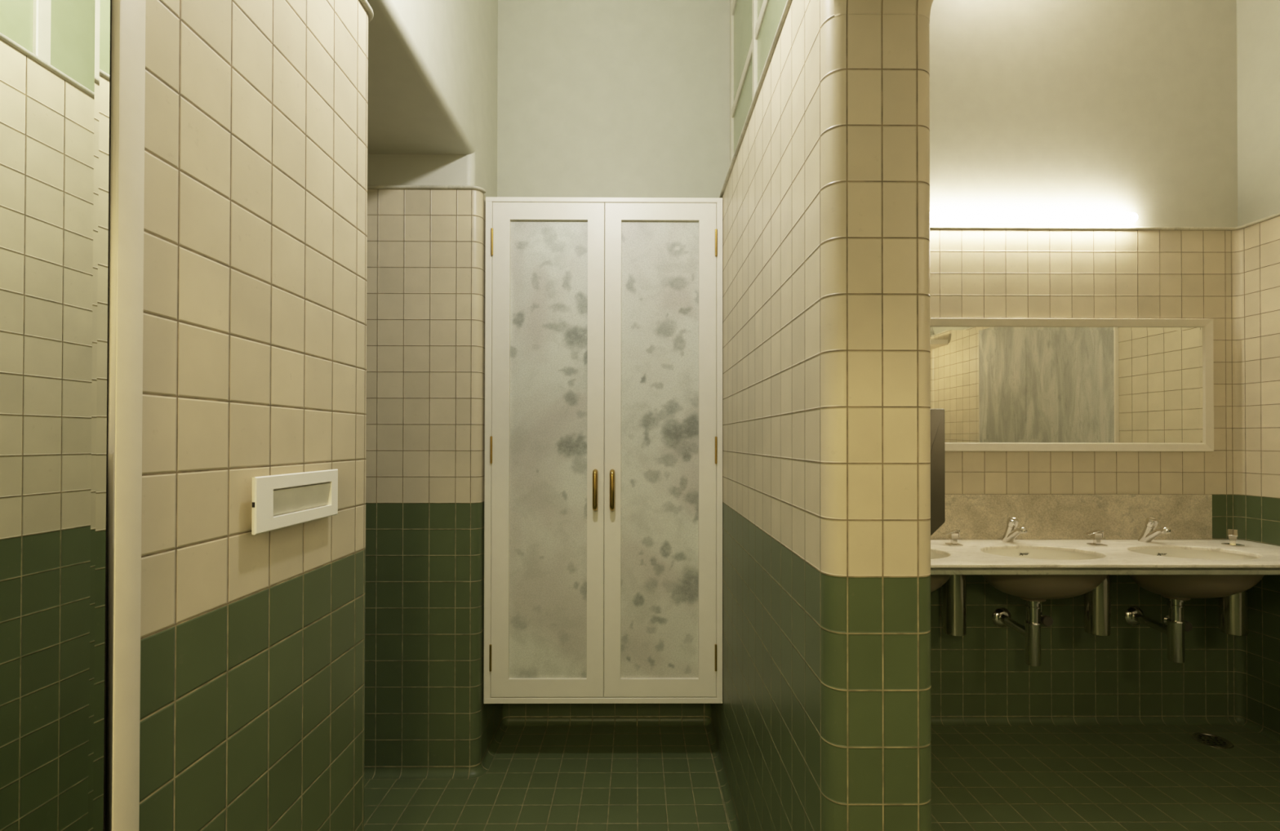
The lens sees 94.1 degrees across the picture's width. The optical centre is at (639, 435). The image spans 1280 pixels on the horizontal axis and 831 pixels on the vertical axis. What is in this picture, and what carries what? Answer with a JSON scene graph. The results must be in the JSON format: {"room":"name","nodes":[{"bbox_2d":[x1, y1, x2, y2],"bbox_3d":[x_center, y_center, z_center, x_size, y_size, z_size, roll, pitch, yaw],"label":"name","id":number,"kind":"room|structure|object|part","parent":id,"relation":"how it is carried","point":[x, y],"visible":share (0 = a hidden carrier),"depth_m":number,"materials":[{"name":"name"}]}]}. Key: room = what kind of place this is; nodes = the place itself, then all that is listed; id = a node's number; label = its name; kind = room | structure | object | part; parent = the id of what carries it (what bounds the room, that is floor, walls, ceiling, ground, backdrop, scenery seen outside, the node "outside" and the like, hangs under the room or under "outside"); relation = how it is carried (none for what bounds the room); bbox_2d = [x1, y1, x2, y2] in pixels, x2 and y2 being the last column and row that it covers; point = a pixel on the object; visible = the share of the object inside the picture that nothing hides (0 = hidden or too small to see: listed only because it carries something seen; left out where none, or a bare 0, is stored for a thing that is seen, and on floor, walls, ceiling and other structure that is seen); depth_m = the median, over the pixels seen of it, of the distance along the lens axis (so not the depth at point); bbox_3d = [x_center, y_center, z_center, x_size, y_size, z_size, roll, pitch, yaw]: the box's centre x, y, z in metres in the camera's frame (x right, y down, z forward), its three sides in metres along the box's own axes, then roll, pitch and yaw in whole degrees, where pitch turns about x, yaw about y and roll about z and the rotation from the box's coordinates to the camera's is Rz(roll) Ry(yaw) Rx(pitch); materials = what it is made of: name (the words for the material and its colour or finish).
{"room":"public restroom","nodes":[
{"label":"public restroom","id":0,"kind":"room"},
{"bbox_2d":[138,0,368,830],"bbox_3d":[-1.160,0.149,0.638,1.067,2.266,1.519,0,0,0],"label":"wall","id":1,"kind":"structure","parent":0,"point":[252,713],"depth_m":0.96,"materials":[{"name":"tile"}]},
{"bbox_2d":[0,0,145,830],"bbox_3d":[-0.615,0.014,0.360,0.020,2.596,0.738,0,0,0],"label":"wall mirror","id":2,"kind":"object","parent":1,"relation":"attached to","point":[73,72],"visible":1,"depth_m":0.64,"materials":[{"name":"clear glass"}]},
{"bbox_3d":[-0.615,0.014,0.360,0.020,2.596,0.738,0,0,0],"label":"frame","id":3,"kind":"part","parent":2,"relation":"part of","materials":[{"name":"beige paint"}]},
{"bbox_2d":[251,469,337,535],"bbox_3d":[-0.621,0.113,1.076,0.020,0.092,0.262,0,0,0],"label":"flush plate","id":4,"kind":"object","parent":1,"relation":"attached to","point":[279,501],"visible":1,"depth_m":1.05,"materials":[{"name":"white plastic"}]},
{"bbox_3d":[-0.616,0.114,1.086,0.009,0.042,0.186,0,0,0],"label":"push panel","id":5,"kind":"part","parent":4,"relation":"part of","materials":[{"name":"grey plastic"}]},
{"bbox_2d":[367,0,476,154],"bbox_3d":[-1.178,-1.821,1.904,1.042,1.398,0.994,0,0,0],"label":"wall header","id":6,"kind":"structure","parent":0,"point":[422,53],"depth_m":2.02,"materials":[{"name":"paint"}]},
{"bbox_2d":[364,0,501,767],"bbox_3d":[-1.167,-0.609,2.551,1.076,3.811,0.418,0,0,0],"label":"wall","id":7,"kind":"structure","parent":0,"point":[424,707],"depth_m":2.34,"materials":[{"name":"tile"}]},
{"bbox_2d":[367,185,485,193],"bbox_3d":[-1.159,-0.978,2.358,1.088,0.013,0.050,0,0,0],"label":"trim","id":8,"kind":"structure","parent":7,"relation":"attached to","point":[369,187],"depth_m":2.34,"materials":[{"name":"beige tile"}]},
{"bbox_2d":[364,721,507,779],"bbox_3d":[-1.154,1.312,2.506,1.107,0.031,0.419,0,0,0],"label":"baseboard","id":9,"kind":"structure","parent":7,"relation":"attached to","point":[437,772],"depth_m":2.33,"materials":[{"name":"tile"}]},
{"bbox_2d":[501,703,711,719],"bbox_3d":[-0.151,0.167,2.746,0.961,2.266,0.030,0,0,0],"label":"wall","id":10,"kind":"structure","parent":0,"point":[508,710],"depth_m":2.75,"materials":[{"name":"tile"}]},
{"bbox_2d":[483,196,723,703],"bbox_3d":[-0.146,0.057,2.533,0.951,2.022,0.397,0,0,0],"label":"cabinet","id":11,"kind":"object","parent":10,"relation":"attached to","point":[603,458],"visible":1,"depth_m":2.39,"materials":[{"name":"beige paint"}]},
{"bbox_3d":[-0.368,0.054,2.392,0.449,1.976,0.031,0,0,0],"label":"door","id":12,"kind":"part","parent":11,"relation":"part of","materials":[{"name":"beige paint"}]},
{"bbox_3d":[-0.366,0.053,2.393,0.310,1.834,0.008,0,0,0],"label":"marble panel","id":13,"kind":"part","parent":11,"relation":"part of","materials":[{"name":"white stone"}]},
{"bbox_3d":[-0.177,0.216,2.357,0.021,0.166,0.046,0,0,0],"label":"handle","id":14,"kind":"part","parent":11,"relation":"part of","materials":[{"name":"gold metal"}]},
{"bbox_3d":[-0.110,0.216,2.357,0.021,0.166,0.046,0,0,0],"label":"handle","id":15,"kind":"part","parent":11,"relation":"part of","materials":[{"name":"gold metal"}]},
{"bbox_3d":[0.080,0.053,2.396,0.311,1.834,0.008,0,0,0],"label":"marble panel","id":16,"kind":"part","parent":11,"relation":"part of","materials":[{"name":"white stone"}]},
{"bbox_3d":[0.082,0.054,2.395,0.448,1.976,0.031,0,0,0],"label":"door","id":17,"kind":"part","parent":11,"relation":"part of","materials":[{"name":"beige paint"}]},
{"bbox_2d":[501,716,711,727],"bbox_3d":[-0.153,1.315,2.736,0.961,0.031,0.032,0,0,0],"label":"baseboard","id":18,"kind":"structure","parent":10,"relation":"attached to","point":[511,722],"depth_m":2.75,"materials":[{"name":"tile"}]},
{"bbox_2d":[497,0,729,197],"bbox_3d":[-0.114,-1.734,2.776,1.096,1.555,0.001,0,0,0],"label":"wall","id":19,"kind":"structure","parent":0,"point":[596,98],"depth_m":2.77,"materials":[{"name":"paint"}]},
{"bbox_2d":[711,0,931,830],"bbox_3d":[0.451,0.161,1.924,0.232,2.266,1.682,0,0,0],"label":"wall partition","id":20,"kind":"structure","parent":0,"point":[822,722],"depth_m":1.10,"materials":[{"name":"tile"}]},
{"bbox_2d":[705,721,741,830],"bbox_3d":[0.435,1.310,1.900,0.265,0.031,1.712,0,0,0],"label":"baseboard","id":21,"kind":"structure","parent":20,"relation":"attached to","point":[734,822],"depth_m":2.28,"materials":[{"name":"tile"}]},
{"bbox_2d":[719,0,791,197],"bbox_3d":[0.448,-0.978,1.937,0.244,0.013,1.713,0,0,0],"label":"trim","id":22,"kind":"structure","parent":20,"relation":"attached to","point":[788,2],"depth_m":1.68,"materials":[{"name":"beige tile"}]},
{"bbox_2d":[729,0,786,164],"bbox_3d":[0.439,-1.752,1.959,0.029,1.530,1.640,0,0,0],"label":"window","id":23,"kind":"structure","parent":20,"relation":"in","point":[753,24],"depth_m":2.42,"materials":[{"name":"glass"}]},
{"bbox_3d":[0.436,-1.719,2.492,0.006,0.453,0.512,0,0,0],"label":"pane","id":24,"kind":"part","parent":23,"relation":"part of","materials":[{"name":"green glass"}]},
{"bbox_3d":[0.435,-1.256,2.488,0.006,0.433,0.512,0,0,0],"label":"pane","id":25,"kind":"part","parent":23,"relation":"part of","materials":[{"name":"green glass"}]},
{"bbox_3d":[0.439,-1.752,1.959,0.029,1.530,1.640,0,0,0],"label":"frame","id":26,"kind":"part","parent":23,"relation":"part of","materials":[{"name":"beige paint"}]},
{"bbox_3d":[0.439,-1.723,1.955,0.006,0.453,0.520,0,0,0],"label":"pane","id":27,"kind":"part","parent":23,"relation":"part of","materials":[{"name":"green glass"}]},
{"bbox_3d":[0.438,-1.260,1.952,0.006,0.433,0.520,0,0,0],"label":"pane","id":28,"kind":"part","parent":23,"relation":"part of","materials":[{"name":"green glass"}]},
{"bbox_2d":[834,0,933,20],"bbox_3d":[0.455,-0.799,1.087,0.214,0.057,0.041,0,0,-7],"label":"trim","id":29,"kind":"structure","parent":20,"relation":"attached to","point":[922,7],"depth_m":1.09,"materials":[{"name":"tile"}]},
{"bbox_2d":[930,408,945,535],"bbox_3d":[0.601,0.123,1.429,0.122,0.362,0.280,0,0,0],"label":"dispenser","id":30,"kind":"object","parent":20,"relation":"attached to","point":[937,415],"visible":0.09,"depth_m":1.29,"materials":[{"name":"grey metal"}]},
{"bbox_2d":[364,725,1279,830],"bbox_3d":[0.560,1.315,0.612,4.635,0.001,4.532,0,0,0],"label":"floor","id":31,"kind":"structure","parent":0,"point":[1137,778],"depth_m":2.27,"materials":[{"name":"tile"}]},
{"bbox_2d":[1191,733,1234,749],"bbox_3d":[2.499,1.331,2.602,0.136,0.005,0.136,0,0,0],"label":"floor drain","id":32,"kind":"object","parent":31,"relation":"on","point":[1209,740],"visible":1,"depth_m":2.60,"materials":[{"name":"metal"}]},
{"bbox_2d":[929,0,1237,226],"bbox_3d":[1.623,-1.738,2.797,2.379,1.540,0.001,0,0,0],"label":"wall","id":33,"kind":"structure","parent":0,"point":[1036,105],"depth_m":2.80,"materials":[{"name":"paint"}]},
{"bbox_2d":[929,211,1137,223],"bbox_3d":[1.701,-1.009,2.761,1.190,0.046,0.060,0,0,0],"label":"strip light","id":34,"kind":"object","parent":33,"relation":"attached to","point":[935,217],"visible":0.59,"depth_m":2.74,"materials":[{"name":"white plastic"}]},
{"bbox_2d":[929,225,1244,230],"bbox_3d":[1.691,-0.970,2.777,2.255,0.013,0.051,0,0,0],"label":"trim","id":35,"kind":"structure","parent":33,"relation":"attached to","point":[1108,228],"depth_m":2.77,"materials":[{"name":"beige tile"}]},
{"bbox_2d":[929,228,1247,719],"bbox_3d":[1.679,0.170,2.758,2.234,2.266,0.030,0,0,0],"label":"wall","id":36,"kind":"structure","parent":0,"point":[975,273],"depth_m":2.77,"materials":[{"name":"tile"}]},
{"bbox_2d":[1039,603,1053,626],"bbox_3d":[1.794,0.700,2.719,0.121,0.317,0.099,0,0,0],"label":"valve","id":37,"kind":"object","parent":36,"relation":"attached to","point":[1046,620],"visible":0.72,"depth_m":2.67,"materials":[{"name":"silver metal"}]},
{"bbox_3d":[1.830,0.834,2.681,0.046,0.046,0.024,0,0,0],"label":"knob","id":38,"kind":"part","parent":37,"relation":"part of","materials":[{"name":"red metal"}]},
{"bbox_2d":[930,493,1212,539],"bbox_3d":[1.640,0.377,2.766,2.040,0.209,0.009,0,0,0],"label":"backsplash","id":39,"kind":"structure","parent":36,"relation":"attached to","point":[977,517],"depth_m":2.76,"materials":[{"name":"beige stone"}]},
{"bbox_2d":[929,318,1213,451],"bbox_3d":[1.677,-0.236,2.766,1.968,0.616,0.020,0,0,0],"label":"vanity mirror","id":40,"kind":"object","parent":36,"relation":"attached to","point":[1000,384],"visible":0.61,"depth_m":2.77,"materials":[{"name":"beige mirror"}]},
{"bbox_2d":[930,715,1247,726],"bbox_3d":[1.677,1.318,2.748,2.234,0.031,0.032,0,0,0],"label":"baseboard","id":41,"kind":"structure","parent":36,"relation":"attached to","point":[1082,721],"depth_m":2.76,"materials":[{"name":"tile"}]},
{"bbox_2d":[930,539,1279,574],"bbox_3d":[1.708,0.500,2.488,2.172,0.040,0.561,0,0,0],"label":"countertop","id":42,"kind":"structure","parent":36,"relation":"attached to","point":[970,558],"depth_m":2.29,"materials":[{"name":"beige stone"}]},
{"bbox_2d":[930,552,951,592],"bbox_3d":[1.026,0.588,2.449,0.526,0.188,0.363,0,0,0],"label":"washbasin","id":43,"kind":"object","parent":42,"relation":"in","point":[937,581],"visible":0.04,"depth_m":2.34,"materials":[{"name":"white ceramic"}]},
{"bbox_2d":[942,528,966,636],"bbox_3d":[1.378,0.640,2.614,0.094,0.455,0.094,0,0,0],"label":"soap dispenser","id":44,"kind":"object","parent":42,"relation":"on","point":[954,590],"visible":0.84,"depth_m":2.58,"materials":[{"name":"silver metal"}]},
{"bbox_3d":[1.364,0.429,2.616,0.066,0.032,0.031,0,0,0],"label":"spout lever","id":45,"kind":"part","parent":44,"relation":"part of","materials":[{"name":"silver metal"}]},
{"bbox_2d":[942,574,966,636],"bbox_3d":[1.378,0.682,2.614,0.094,0.372,0.094,0,0,0],"label":"soap bottle","id":46,"kind":"object","parent":44,"relation":"on","point":[954,590],"depth_m":2.57,"materials":[{"name":"metal"}]},
{"bbox_3d":[1.379,0.478,2.616,0.054,0.005,0.054,0,0,0],"label":"plate","id":47,"kind":"part","parent":44,"relation":"part of","materials":[{"name":"silver metal"}]},
{"bbox_2d":[1001,516,1027,542],"bbox_3d":[1.672,0.424,2.660,0.047,0.115,0.150,0,0,0],"label":"tap","id":48,"kind":"object","parent":42,"relation":"on","point":[1011,532],"visible":1,"depth_m":2.66,"materials":[{"name":"silver metal"}]},
{"bbox_3d":[1.672,0.443,2.659,0.034,0.079,0.103,0,0,0],"label":"spout","id":49,"kind":"part","parent":48,"relation":"part of","materials":[{"name":"silver metal"}]},
{"bbox_2d":[982,548,1107,601],"bbox_3d":[1.653,0.589,2.453,0.526,0.188,0.363,0,0,0],"label":"washbasin","id":50,"kind":"object","parent":42,"relation":"in","point":[1033,588],"visible":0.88,"depth_m":2.35,"materials":[{"name":"white ceramic"}]},
{"bbox_2d":[991,600,1041,666],"bbox_3d":[1.669,0.821,2.616,0.093,0.272,0.312,0,0,4],"label":"trap","id":51,"kind":"object","parent":50,"relation":"hanging from","point":[1002,617],"visible":0.96,"depth_m":2.48,"materials":[{"name":"silver metal"}]},
{"bbox_2d":[1024,619,1041,666],"bbox_3d":[1.644,0.868,2.492,0.061,0.178,0.061,0,0,0],"label":"cup","id":52,"kind":"object","parent":51,"relation":"on","point":[1032,627],"depth_m":2.47,"materials":[{"name":"silver metal"}]},
{"bbox_2d":[1084,528,1111,636],"bbox_3d":[2.009,0.641,2.619,0.094,0.455,0.094,0,0,0],"label":"soap dispenser","id":53,"kind":"object","parent":42,"relation":"on","point":[1097,602],"visible":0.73,"depth_m":2.58,"materials":[{"name":"silver metal"}]},
{"bbox_3d":[1.995,0.430,2.620,0.066,0.032,0.031,0,0,0],"label":"spout lever","id":54,"kind":"part","parent":53,"relation":"part of","materials":[{"name":"silver metal"}]},
{"bbox_3d":[2.009,0.479,2.620,0.054,0.005,0.054,0,0,0],"label":"plate","id":55,"kind":"part","parent":53,"relation":"part of","materials":[{"name":"silver metal"}]},
{"bbox_2d":[1084,574,1111,636],"bbox_3d":[2.009,0.683,2.618,0.094,0.372,0.094,0,0,0],"label":"soap bottle","id":56,"kind":"object","parent":53,"relation":"on","point":[1097,602],"depth_m":2.58,"materials":[{"name":"metal"}]},
{"bbox_2d":[1137,517,1170,542],"bbox_3d":[2.299,0.426,2.664,0.047,0.115,0.150,0,0,0],"label":"tap","id":57,"kind":"object","parent":42,"relation":"on","point":[1148,533],"visible":1,"depth_m":2.67,"materials":[{"name":"silver metal"}]},
{"bbox_3d":[2.299,0.444,2.664,0.034,0.079,0.103,0,0,0],"label":"spout","id":58,"kind":"part","parent":57,"relation":"part of","materials":[{"name":"silver metal"}]},
{"bbox_2d":[1128,548,1264,600],"bbox_3d":[2.279,0.590,2.457,0.526,0.188,0.363,0,0,0],"label":"washbasin","id":59,"kind":"object","parent":42,"relation":"in","point":[1175,587],"visible":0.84,"depth_m":2.37,"materials":[{"name":"white ceramic"}]},
{"bbox_2d":[1124,598,1185,663],"bbox_3d":[2.289,0.819,2.630,0.093,0.266,0.292,0,0,5],"label":"trap","id":60,"kind":"object","parent":59,"relation":"hanging from","point":[1175,629],"visible":0.96,"depth_m":2.51,"materials":[{"name":"silver metal"}]},
{"bbox_2d":[1166,617,1185,663],"bbox_3d":[2.264,0.866,2.516,0.061,0.172,0.061,0,0,0],"label":"cup","id":61,"kind":"object","parent":60,"relation":"on","point":[1175,629],"depth_m":2.50,"materials":[{"name":"silver metal"}]},
{"bbox_2d":[1217,528,1248,636],"bbox_3d":[2.610,0.642,2.622,0.094,0.455,0.094,0,0,0],"label":"soap dispenser","id":62,"kind":"object","parent":42,"relation":"on","point":[1233,609],"visible":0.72,"depth_m":2.59,"materials":[{"name":"silver metal"}]},
{"bbox_3d":[2.601,0.431,2.614,0.031,0.033,0.066,0,-1,45],"label":"spout lever","id":63,"kind":"part","parent":62,"relation":"part of","materials":[{"name":"silver metal"}]},
{"bbox_2d":[1217,589,1248,636],"bbox_3d":[2.610,0.684,2.622,0.094,0.372,0.094,0,0,0],"label":"soap bottle","id":64,"kind":"object","parent":62,"relation":"on","point":[1233,609],"depth_m":2.59,"materials":[{"name":"metal"}]},
{"bbox_3d":[2.611,0.480,2.624,0.054,0.005,0.054,0,0,0],"label":"plate","id":65,"kind":"part","parent":62,"relation":"part of","materials":[{"name":"silver metal"}]},
{"bbox_2d":[1163,614,1168,625],"bbox_3d":[2.360,0.827,2.722,0.022,0.044,0.099,0,0,0],"label":"valve","id":66,"kind":"object","parent":36,"relation":"attached to","point":[1165,617],"depth_m":2.77,"materials":[{"name":"silver metal"}]},
{"bbox_2d":[1183,620,1192,631],"bbox_3d":[2.459,0.855,2.723,0.037,0.048,0.099,0,0,0],"label":"valve","id":67,"kind":"object","parent":36,"relation":"attached to","point":[1188,626],"depth_m":2.67,"materials":[{"name":"silver metal"}]},
{"bbox_3d":[2.458,0.859,2.685,0.046,0.046,0.024,0,0,0],"label":"knob","id":68,"kind":"part","parent":67,"relation":"part of","materials":[{"name":"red metal"}]},
{"bbox_2d":[1236,0,1279,226],"bbox_3d":[2.820,-1.747,1.357,0.001,1.540,2.897,0,0,0],"label":"wall","id":69,"kind":"structure","parent":0,"point":[1258,21],"depth_m":2.71,"materials":[{"name":"paint"}]},
{"bbox_2d":[1241,212,1279,227],"bbox_3d":[2.811,-0.979,1.351,0.032,0.013,2.817,0,0,0],"label":"trim","id":70,"kind":"structure","parent":69,"relation":"attached to","point":[1276,215],"depth_m":2.67,"materials":[{"name":"beige tile"}]},
{"bbox_2d":[1244,215,1279,733],"bbox_3d":[2.805,0.161,1.342,0.001,2.266,2.817,0,0,0],"label":"wall","id":71,"kind":"structure","parent":0,"point":[1262,239],"depth_m":2.67,"materials":[{"name":"tile"}]},
{"bbox_2d":[1240,719,1279,744],"bbox_3d":[2.788,1.309,1.333,0.031,0.031,2.817,0,0,0],"label":"baseboard","id":72,"kind":"structure","parent":71,"relation":"attached to","point":[1253,726],"depth_m":2.66,"materials":[{"name":"tile"}]},
{"bbox_3d":[-1.170,-1.759,0.650,1.042,1.540,1.514,0,0,0],"label":"wall","id":73,"kind":"structure","parent":0,"visible":0},
{"bbox_2d":[360,0,373,22],"bbox_3d":[-1.153,-0.991,0.652,1.078,0.013,1.531,0,0,0],"label":"trim","id":74,"kind":"structure","parent":73,"relation":"attached to","point":[366,4],"depth_m":1.37,"materials":[{"name":"beige tile"}]}
]}

